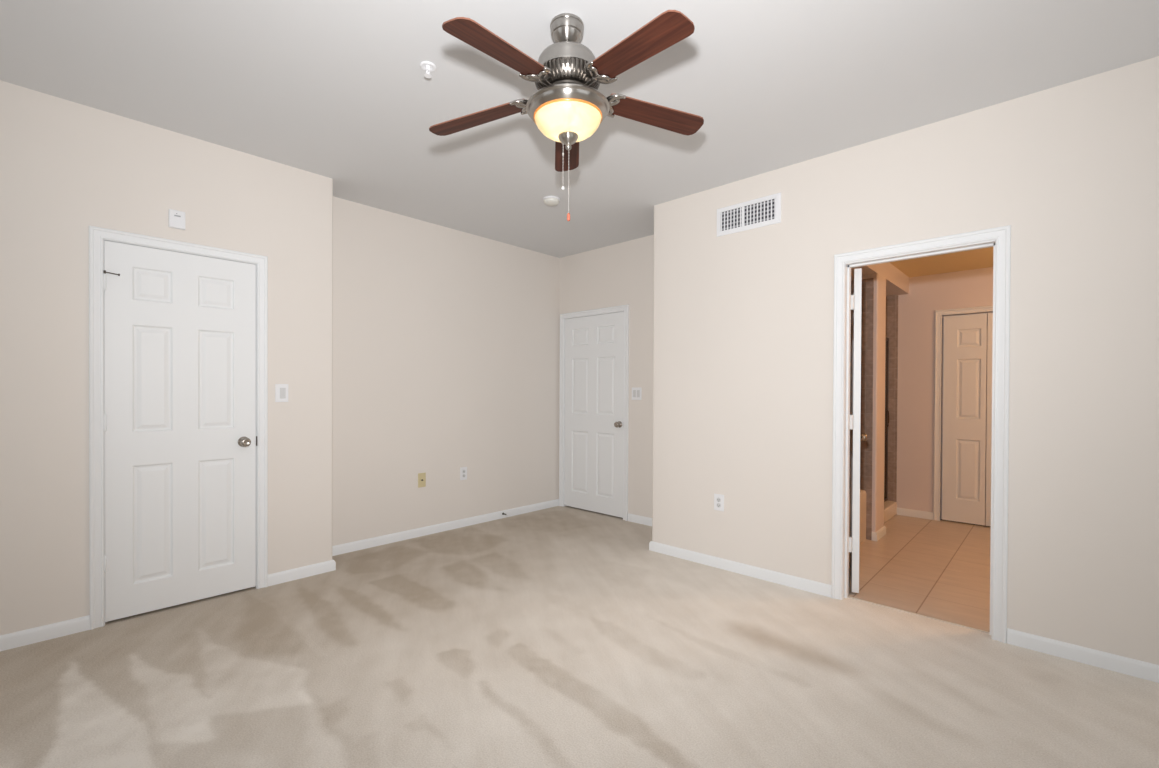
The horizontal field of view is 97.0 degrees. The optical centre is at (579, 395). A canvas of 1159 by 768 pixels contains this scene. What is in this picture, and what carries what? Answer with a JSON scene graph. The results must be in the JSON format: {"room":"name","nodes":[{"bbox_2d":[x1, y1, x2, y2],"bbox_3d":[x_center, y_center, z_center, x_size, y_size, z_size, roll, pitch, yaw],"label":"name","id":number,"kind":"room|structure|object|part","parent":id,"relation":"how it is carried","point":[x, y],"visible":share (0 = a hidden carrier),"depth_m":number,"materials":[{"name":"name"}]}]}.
{"room":"empty bedroom","nodes":[
{"label":"empty bedroom","id":0,"kind":"room"},
{"bbox_2d":[0,80,332,634],"bbox_3d":[-3.432,-0.141,2.076,0.451,2.727,4.533,1,1,43],"label":"wall","id":1,"kind":"structure","parent":0,"point":[67,167],"depth_m":2.66,"materials":[{"name":"beige paint"}]},
{"bbox_2d":[0,615,89,650],"bbox_3d":[-3.654,1.189,1.516,0.013,0.073,3.206,1,1,43],"label":"baseboard","id":2,"kind":"structure","parent":1,"relation":"attached to","point":[72,626],"depth_m":2.56,"materials":[{"name":"white paint"}]},
{"bbox_2d":[168,209,184,229],"bbox_3d":[-2.297,-1.006,2.926,0.026,0.100,0.074,1,1,43],"label":"fire alarm","id":3,"kind":"object","parent":1,"relation":"attached to","point":[176,219],"visible":1,"depth_m":2.92,"materials":[{"name":"white plastic"}]},
{"bbox_2d":[89,226,267,629],"bbox_3d":[-2.297,0.168,2.994,0.174,2.107,0.825,1,1,43],"label":"door","id":4,"kind":"structure","parent":1,"relation":"in","point":[178,333],"depth_m":2.93,"materials":[{"name":"white paint"}]},
{"bbox_3d":[-2.065,0.286,3.164,0.066,0.064,0.064,1,1,43],"label":"knob","id":5,"kind":"part","parent":4,"relation":"part of","materials":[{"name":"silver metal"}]},
{"bbox_2d":[275,384,287,401],"bbox_3d":[-1.935,-0.017,3.335,0.010,0.117,0.076,1,1,43],"label":"light switch","id":6,"kind":"object","parent":1,"relation":"attached to","point":[281,390],"visible":1,"depth_m":3.33,"materials":[{"name":"white plastic"}]},
{"bbox_2d":[332,196,559,545],"bbox_3d":[-1.093,-0.150,4.811,0.120,2.727,2.657,1,1,43],"label":"wall","id":7,"kind":"structure","parent":0,"point":[446,340],"depth_m":4.54,"materials":[{"name":"beige paint"}]},
{"bbox_2d":[268,499,558,585],"bbox_3d":[-1.113,1.179,4.467,0.344,0.073,2.951,1,1,43],"label":"baseboard","id":8,"kind":"structure","parent":7,"relation":"attached to","point":[418,532],"depth_m":4.23,"materials":[{"name":"white paint"}]},
{"bbox_2d":[418,473,425,487],"bbox_3d":[-1.361,0.731,4.436,0.016,0.122,0.072,1,1,43],"label":"outlet","id":9,"kind":"object","parent":7,"relation":"attached to","point":[421,476],"visible":1,"depth_m":4.43,"materials":[{"name":"beige plastic"}]},
{"bbox_2d":[460,467,466,479],"bbox_3d":[-1.072,0.721,4.749,0.009,0.118,0.072,1,1,43],"label":"power outlet","id":10,"kind":"object","parent":7,"relation":"attached to","point":[463,470],"visible":1,"depth_m":4.75,"materials":[{"name":"white plastic"}]},
{"bbox_2d":[0,506,1158,767],"bbox_3d":[-0.178,1.246,0.870,6.730,0.001,7.120,1,1,43],"label":"floor","id":11,"kind":"structure","parent":0,"point":[553,637],"depth_m":2.26,"materials":[{"name":"carpet"}]},
{"bbox_2d":[0,0,1158,257],"bbox_3d":[-0.194,-1.532,0.856,6.880,0.100,7.190,1,1,43],"label":"ceiling","id":12,"kind":"structure","parent":0,"point":[338,90],"depth_m":2.41,"materials":[{"name":"paint"}]},
{"bbox_2d":[420,61,435,77],"bbox_3d":[-0.687,-1.471,2.323,0.072,0.045,0.072,1,1,43],"label":"sprinkler","id":13,"kind":"object","parent":12,"relation":"attached to","point":[428,66],"visible":1,"depth_m":2.32,"materials":[{"name":"white plastic"}]},
{"bbox_3d":[-0.687,-1.472,2.323,0.022,0.041,0.026,0,0,-8],"label":"sprinkler frame","id":14,"kind":"part","parent":13,"relation":"part of","materials":[{"name":"white plastic"}]},
{"bbox_2d":[543,196,559,205],"bbox_3d":[-0.214,-1.483,3.916,0.129,0.040,0.129,1,1,43],"label":"smoke detector","id":15,"kind":"object","parent":12,"relation":"attached to","point":[548,200],"visible":1,"depth_m":3.88,"materials":[{"name":"white plastic"}]},
{"bbox_2d":[429,10,703,220],"bbox_3d":[-0.046,-1.096,2.026,1.173,0.784,1.173,1,1,43],"label":"ceiling fan","id":16,"kind":"object","parent":12,"relation":"hanging from","point":[568,106],"visible":1,"depth_m":1.96,"materials":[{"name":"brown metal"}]},
{"bbox_3d":[-0.420,-1.175,2.174,0.452,0.082,0.123,0,0,15],"label":"fan blade","id":17,"kind":"part","parent":16,"relation":"part of","materials":[{"name":"brown wood"}]},
{"bbox_3d":[-0.262,-1.169,1.736,0.123,0.080,0.452,1,0,36],"label":"fan blade","id":18,"kind":"part","parent":16,"relation":"part of","materials":[{"name":"brown wood"}]},
{"bbox_3d":[-0.054,-1.194,2.451,0.123,0.062,0.452,0,0,-3],"label":"fan blade","id":19,"kind":"part","parent":16,"relation":"part of","materials":[{"name":"brown wood"}]},
{"bbox_3d":[-0.046,-1.085,2.062,0.269,0.085,0.269,1,1,43],"label":"lamp shade","id":20,"kind":"part","parent":16,"relation":"part of","materials":[{"name":"white glass"}]},
{"bbox_3d":[-0.043,-0.865,2.063,0.004,0.255,0.003,1,1,43],"label":"pull chain","id":21,"kind":"part","parent":16,"relation":"part of","materials":[{"name":"silver metal"}]},
{"bbox_3d":[0.196,-1.185,1.756,0.123,0.058,0.452,0,1,-36],"label":"fan blade","id":22,"kind":"part","parent":16,"relation":"part of","materials":[{"name":"brown wood"}]},
{"bbox_3d":[0.322,-1.200,2.189,0.452,0.048,0.123,0,0,-21],"label":"fan blade","id":23,"kind":"part","parent":16,"relation":"part of","materials":[{"name":"brown wood"}]},
{"bbox_2d":[559,235,653,517],"bbox_3d":[0.537,-0.144,5.021,1.972,2.727,0.120,1,1,43],"label":"wall","id":24,"kind":"structure","parent":0,"point":[619,274],"depth_m":4.96,"materials":[{"name":"beige paint"}]},
{"bbox_2d":[559,304,628,520],"bbox_3d":[0.149,0.162,5.335,0.944,2.107,0.174,1,1,43],"label":"door","id":25,"kind":"structure","parent":24,"relation":"in","point":[594,344],"depth_m":5.29,"materials":[{"name":"white paint"}]},
{"bbox_3d":[0.377,0.283,5.048,0.064,0.064,0.066,1,1,43],"label":"knob","id":26,"kind":"part","parent":25,"relation":"part of","materials":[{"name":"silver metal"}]},
{"bbox_2d":[632,388,641,399],"bbox_3d":[0.546,-0.019,4.923,0.115,0.119,0.010,1,1,43],"label":"light switch","id":27,"kind":"object","parent":24,"relation":"attached to","point":[636,392],"visible":1,"depth_m":4.92,"materials":[{"name":"white plastic"}]},
{"bbox_2d":[851,274,885,531],"bbox_3d":[2.315,0.094,4.746,0.845,2.270,0.290,1,1,43],"label":"wall","id":28,"kind":"structure","parent":0,"point":[879,328],"depth_m":4.40,"materials":[{"name":"beige paint"}]},
{"bbox_2d":[849,278,873,539],"bbox_3d":[2.201,0.112,4.647,0.815,2.235,0.008,1,1,43],"label":"tile","id":29,"kind":"structure","parent":28,"relation":"attached to","point":[867,299],"depth_m":4.39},
{"bbox_2d":[872,526,885,540],"bbox_3d":[2.601,1.196,4.481,0.073,0.073,0.316,1,1,43],"label":"baseboard","id":30,"kind":"structure","parent":28,"relation":"attached to","point":[880,533],"depth_m":4.40,"materials":[{"name":"white paint"}]},
{"bbox_2d":[652,56,1158,664],"bbox_3d":[2.631,-0.117,2.554,5.058,2.727,0.613,1,1,43],"label":"wall","id":31,"kind":"structure","parent":0,"point":[743,320],"depth_m":2.58,"materials":[{"name":"beige paint"}]},
{"bbox_2d":[714,494,723,510],"bbox_3d":[0.996,0.763,3.663,0.076,0.117,0.009,1,1,43],"label":"power outlet","id":32,"kind":"object","parent":31,"relation":"attached to","point":[718,498],"visible":1,"depth_m":3.66,"materials":[{"name":"white plastic"}]},
{"bbox_2d":[628,513,830,596],"bbox_3d":[1.011,1.192,4.069,2.047,0.073,0.626,1,1,43],"label":"baseboard","id":33,"kind":"structure","parent":31,"relation":"attached to","point":[796,582],"depth_m":3.56,"materials":[{"name":"white paint"}]},
{"bbox_2d":[717,192,780,236],"bbox_3d":[1.149,-1.236,3.514,0.463,0.199,0.010,1,1,43],"label":"air vent","id":34,"kind":"object","parent":31,"relation":"in","point":[763,211],"visible":1,"depth_m":3.50,"materials":[{"name":"white plastic"}]},
{"bbox_2d":[851,262,908,295],"bbox_3d":[2.151,-1.123,4.557,0.845,0.167,2.643,1,1,43],"label":"beam","id":35,"kind":"structure","parent":31,"relation":"attached to","point":[897,282],"depth_m":4.75,"materials":[{"name":"beige paint"}]},
{"bbox_2d":[831,225,1010,642],"bbox_3d":[2.085,0.191,3.192,0.950,2.098,0.834,1,1,43],"label":"door frame","id":36,"kind":"structure","parent":31,"relation":"in","point":[847,303],"depth_m":3.00,"materials":[{"name":"white paint"}]},
{"bbox_3d":[1.876,0.217,3.492,0.040,2.011,0.700,0,0,27],"label":"panel","id":37,"kind":"part","parent":36,"relation":"part of","materials":[{"name":"white paint"}]},
{"bbox_3d":[2.051,0.300,3.723,0.066,0.064,0.064,0,0,27],"label":"knob","id":38,"kind":"part","parent":36,"relation":"part of","materials":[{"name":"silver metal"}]},
{"bbox_2d":[1007,628,1158,682],"bbox_3d":[3.167,1.219,1.626,2.785,0.073,0.013,1,1,43],"label":"baseboard","id":39,"kind":"structure","parent":31,"relation":"attached to","point":[1120,664],"depth_m":2.38,"materials":[{"name":"white paint"}]},
{"bbox_2d":[848,515,990,631],"bbox_3d":[3.027,1.265,3.740,3.380,0.050,2.747,1,1,43],"label":"floor","id":40,"kind":"structure","parent":0,"point":[937,569],"depth_m":3.65,"materials":[{"name":"beige tile"}]},
{"bbox_2d":[849,488,865,544],"bbox_3d":[1.698,1.018,4.147,0.775,0.425,1.410,1,1,43],"label":"bathtub","id":41,"kind":"object","parent":40,"relation":"on","point":[862,537],"visible":0.13,"depth_m":4.31,"materials":[{"name":"beige ceramic"}]},
{"bbox_2d":[884,501,896,522],"bbox_3d":[2.904,1.163,5.027,0.178,0.135,0.920,1,1,43],"label":"shower curb","id":42,"kind":"object","parent":40,"relation":"on","point":[890,507],"visible":0.29,"depth_m":5.13,"materials":[{"name":"beige ceramic"}]},
{"bbox_2d":[884,337,888,501],"bbox_3d":[2.912,0.247,5.017,0.058,1.694,0.918,1,1,43],"label":"shower door","id":43,"kind":"structure","parent":42,"relation":"on","point":[887,339],"depth_m":5.33,"materials":[{"name":"brown metal"}]},
{"bbox_3d":[2.900,0.250,5.028,0.006,1.640,0.858,1,1,43],"label":"glass pane","id":44,"kind":"part","parent":43,"relation":"part of","materials":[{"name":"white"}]},
{"bbox_2d":[848,596,989,633],"bbox_3d":[1.899,1.243,2.916,0.712,0.015,0.014,1,1,43],"label":"threshold strip","id":45,"kind":"object","parent":40,"relation":"on","point":[848,596],"visible":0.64,"depth_m":2.88,"materials":[{"name":"carpet"}]},
{"bbox_2d":[890,247,993,276],"bbox_3d":[3.054,-1.237,3.738,3.380,0.080,2.703,1,1,43],"label":"ceiling","id":46,"kind":"structure","parent":0,"point":[977,258],"depth_m":4.66,"materials":[{"name":"brown paint"}]},
{"bbox_2d":[897,267,992,525],"bbox_3d":[3.991,0.019,4.716,3.330,2.437,0.100,1,1,43],"label":"wall","id":47,"kind":"structure","parent":0,"point":[927,294],"depth_m":5.16,"materials":[{"name":"beige paint"}]},
{"bbox_2d":[886,295,897,501],"bbox_3d":[3.013,0.092,5.558,0.752,2.270,0.008,1,1,43],"label":"shower tile","id":48,"kind":"structure","parent":47,"relation":"attached to","point":[891,301],"depth_m":5.33,"materials":[{"name":"beige tile"}]},
{"bbox_2d":[896,507,932,519],"bbox_3d":[3.398,1.195,5.198,0.316,0.073,0.013,1,1,43],"label":"baseboard","id":49,"kind":"structure","parent":47,"relation":"attached to","point":[900,511],"depth_m":5.19,"materials":[{"name":"white paint"}]},
{"bbox_2d":[933,305,992,525],"bbox_3d":[3.828,0.197,4.816,0.818,2.077,0.062,1,1,43],"label":"door","id":50,"kind":"structure","parent":47,"relation":"in","point":[967,354],"depth_m":4.94,"materials":[{"name":"white paint"}]},
{"bbox_3d":[3.960,0.225,4.714,0.334,2.000,0.030,1,1,43],"label":"panel","id":51,"kind":"part","parent":50,"relation":"part of","materials":[{"name":"white paint"}]}
]}

